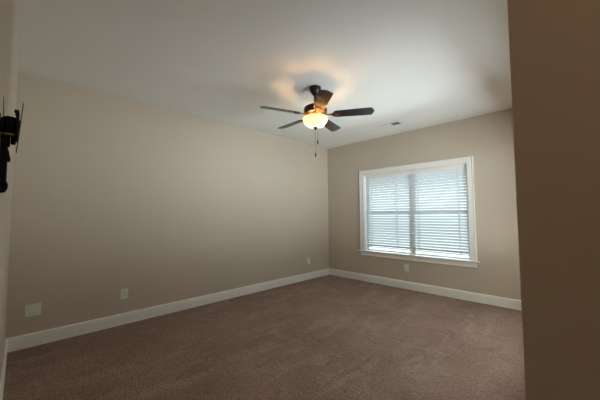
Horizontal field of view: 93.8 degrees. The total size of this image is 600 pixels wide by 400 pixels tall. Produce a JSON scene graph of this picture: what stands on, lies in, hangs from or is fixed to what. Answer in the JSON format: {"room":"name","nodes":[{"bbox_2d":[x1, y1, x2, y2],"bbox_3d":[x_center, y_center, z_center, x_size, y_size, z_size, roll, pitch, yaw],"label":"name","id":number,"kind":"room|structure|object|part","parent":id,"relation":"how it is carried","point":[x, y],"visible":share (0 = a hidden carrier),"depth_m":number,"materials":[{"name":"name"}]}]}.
{"room":"empty bedroom","nodes":[
{"label":"empty bedroom","id":0,"kind":"room"},
{"bbox_2d":[0,0,17,379],"bbox_3d":[-1.022,-0.029,0.845,0.140,2.740,5.200,3,-4,-45],"label":"wall","id":1,"kind":"structure","parent":0,"point":[8,8],"depth_m":1.61,"materials":[{"name":"beige paint"}]},
{"bbox_2d":[0,339,7,399],"bbox_3d":[-0.959,1.276,0.832,0.016,0.132,5.200,3,-4,-45],"label":"baseboard","id":2,"kind":"structure","parent":1,"relation":"attached to","point":[2,380],"depth_m":2.14,"materials":[{"name":"white paint"}]},
{"bbox_2d":[0,97,23,192],"bbox_3d":[-0.955,-0.179,0.924,0.056,0.313,0.073,3,-4,-45],"label":"tv wall mount","id":3,"kind":"object","parent":1,"relation":"attached to","point":[10,126],"depth_m":0.92,"materials":[{"name":"black metal"}]},
{"bbox_3d":[-0.978,-0.135,0.927,0.018,0.169,0.024,3,-4,-45],"label":"arm","id":4,"kind":"part","parent":3,"relation":"part of","materials":[{"name":"black metal"}]},
{"bbox_3d":[-0.946,-0.242,0.948,0.014,0.168,0.028,3,-4,-45],"label":"screen rail","id":5,"kind":"part","parent":3,"relation":"part of","materials":[{"name":"black metal"}]},
{"bbox_2d":[5,71,328,338],"bbox_3d":[-1.145,0.162,4.486,5.111,2.740,0.140,3,-4,-45],"label":"wall","id":6,"kind":"structure","parent":0,"point":[111,194],"depth_m":3.54,"materials":[{"name":"beige paint"}]},
{"bbox_2d":[25,303,40,316],"bbox_3d":[-2.668,1.099,2.808,0.118,0.118,0.007,3,-4,-45],"label":"blank wall plate","id":7,"kind":"object","parent":6,"relation":"attached to","point":[32,309],"visible":1,"depth_m":2.80,"materials":[{"name":"white plastic"}]},
{"bbox_2d":[120,288,127,298],"bbox_3d":[-2.105,1.123,3.367,0.078,0.118,0.008,3,-4,-45],"label":"power outlet","id":8,"kind":"object","parent":6,"relation":"attached to","point":[124,292],"visible":1,"depth_m":3.36,"materials":[{"name":"white plastic"}]},
{"bbox_2d":[6,268,328,352],"bbox_3d":[-1.081,1.461,4.362,4.831,0.132,0.016,3,-4,-45],"label":"baseboard","id":9,"kind":"structure","parent":6,"relation":"attached to","point":[24,341],"depth_m":3.45,"materials":[{"name":"white paint"}]},
{"bbox_2d":[17,0,511,148],"bbox_3d":[0.730,-1.367,2.671,5.111,0.100,5.480,3,-4,-45],"label":"ceiling","id":10,"kind":"structure","parent":0,"point":[418,64],"depth_m":2.57,"materials":[{"name":"paint"}]},
{"bbox_2d":[260,85,373,156],"bbox_3d":[0.148,-0.883,3.229,1.236,0.800,1.203,3,-4,-45],"label":"ceiling fan","id":11,"kind":"object","parent":10,"relation":"hanging from","point":[315,117],"visible":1,"depth_m":3.10,"materials":[{"name":"brown wood"}]},
{"bbox_3d":[-0.215,-0.967,3.018,0.445,0.037,0.135,1,-3,-24],"label":"blade","id":12,"kind":"part","parent":11,"relation":"part of","materials":[{"name":"brown wood"}]},
{"bbox_3d":[-0.113,-0.942,3.509,0.135,0.037,0.445,2,-4,-42],"label":"blade","id":13,"kind":"part","parent":11,"relation":"part of","materials":[{"name":"brown wood"}]},
{"bbox_3d":[0.175,-0.876,3.189,0.278,0.110,0.278,3,-4,-45],"label":"lamp shade","id":14,"kind":"part","parent":11,"relation":"part of","materials":[{"name":"white glass"}]},
{"bbox_3d":[0.221,-0.983,2.769,0.135,0.037,0.445,0,-3,-6],"label":"blade","id":15,"kind":"part","parent":11,"relation":"part of","materials":[{"name":"brown wood"}]},
{"bbox_3d":[0.387,-0.942,3.564,0.135,0.037,0.445,-2,-3,30],"label":"blade","id":16,"kind":"part","parent":11,"relation":"part of","materials":[{"name":"brown wood"}]},
{"bbox_3d":[0.593,-0.968,3.106,0.445,0.037,0.135,-1,-3,12],"label":"blade","id":17,"kind":"part","parent":11,"relation":"part of","materials":[{"name":"brown wood"}]},
{"bbox_2d":[380,121,402,127],"bbox_3d":[1.475,-1.218,4.543,0.164,0.010,0.330,3,-4,-45],"label":"ceiling vent","id":18,"kind":"object","parent":10,"relation":"in","point":[396,122],"visible":1,"depth_m":4.54,"materials":[{"name":"white metal"}]},
{"bbox_2d":[3,275,525,399],"bbox_3d":[0.748,1.469,2.522,5.111,0.100,5.480,3,-4,-45],"label":"floor","id":19,"kind":"structure","parent":0,"point":[327,337],"depth_m":2.60,"materials":[{"name":"brown carpet"}]},
{"bbox_2d":[328,108,520,299],"bbox_3d":[1.993,0.162,4.857,0.140,2.740,3.761,3,-4,-45],"label":"wall","id":20,"kind":"structure","parent":0,"point":[489,138],"depth_m":4.38,"materials":[{"name":"beige paint"}]},
{"bbox_2d":[404,264,408,271],"bbox_3d":[1.843,1.175,4.857,0.008,0.118,0.078,3,-4,-45],"label":"power outlet","id":21,"kind":"object","parent":20,"relation":"attached to","point":[406,267],"visible":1,"depth_m":4.85,"materials":[{"name":"white plastic"}]},
{"bbox_2d":[358,156,479,267],"bbox_3d":[1.926,0.212,4.887,0.190,1.653,2.050,3,-4,-45],"label":"window","id":22,"kind":"structure","parent":20,"relation":"in","point":[472,261],"depth_m":4.64,"materials":[{"name":"white paint"}]},
{"bbox_3d":[1.218,0.200,5.519,0.024,1.553,0.088,3,-4,-45],"label":"casing","id":23,"kind":"part","parent":22,"relation":"part of","materials":[{"name":"white paint"}]},
{"bbox_3d":[1.647,0.595,5.231,0.024,0.729,0.868,3,-4,-45],"label":"sash","id":24,"kind":"part","parent":22,"relation":"part of","materials":[{"name":"white plastic"}]},
{"bbox_3d":[1.881,-0.571,4.888,0.024,0.088,1.946,3,-4,-45],"label":"casing","id":25,"kind":"part","parent":22,"relation":"part of","materials":[{"name":"white paint"}]},
{"bbox_2d":[365,164,468,255],"bbox_3d":[1.929,0.187,4.892,0.059,1.398,1.772,3,-4,-45],"label":"window blind","id":26,"kind":"object","parent":22,"relation":"attached to","point":[456,216],"visible":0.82,"depth_m":4.77,"materials":[{"name":"white paint"}]},
{"bbox_3d":[1.748,0.221,5.073,0.059,1.352,0.010,3,-4,-45],"label":"ladder cord","id":27,"kind":"part","parent":26,"relation":"part of","materials":[{"name":"white fabric"}]},
{"bbox_3d":[1.934,0.867,4.856,0.052,0.016,1.772,3,-4,-45],"label":"rail","id":28,"kind":"part","parent":26,"relation":"part of","materials":[{"name":"white plastic"}]},
{"bbox_3d":[2.023,0.204,4.797,0.059,1.352,0.010,3,-4,-45],"label":"ladder cord","id":29,"kind":"part","parent":26,"relation":"part of","materials":[{"name":"white fabric"}]},
{"bbox_3d":[2.467,0.178,4.352,0.059,1.352,0.010,3,-4,-45],"label":"ladder cord","id":30,"kind":"part","parent":26,"relation":"part of","materials":[{"name":"white fabric"}]},
{"bbox_3d":[1.916,0.947,4.835,0.150,0.020,2.050,3,-4,-45],"label":"sill","id":31,"kind":"part","parent":22,"relation":"part of","materials":[{"name":"white paint"}]},
{"bbox_3d":[2.290,0.557,4.586,0.024,0.729,0.868,3,-4,-45],"label":"sash","id":32,"kind":"part","parent":22,"relation":"part of","materials":[{"name":"white plastic"}]},
{"bbox_3d":[2.553,0.121,4.180,0.024,1.553,0.088,3,-4,-45],"label":"casing","id":33,"kind":"part","parent":22,"relation":"part of","materials":[{"name":"white paint"}]},
{"bbox_2d":[329,268,521,310],"bbox_3d":[1.946,1.461,4.734,0.016,0.132,3.761,3,-4,-45],"label":"baseboard","id":34,"kind":"structure","parent":20,"relation":"attached to","point":[515,304],"depth_m":4.49,"materials":[{"name":"white paint"}]},
{"bbox_2d":[507,0,599,399],"bbox_3d":[2.562,-0.004,1.760,3.711,2.740,1.439,3,-4,-45],"label":"wall","id":35,"kind":"structure","parent":0,"point":[554,45],"depth_m":0.89,"materials":[{"name":"beige paint"}]}
]}

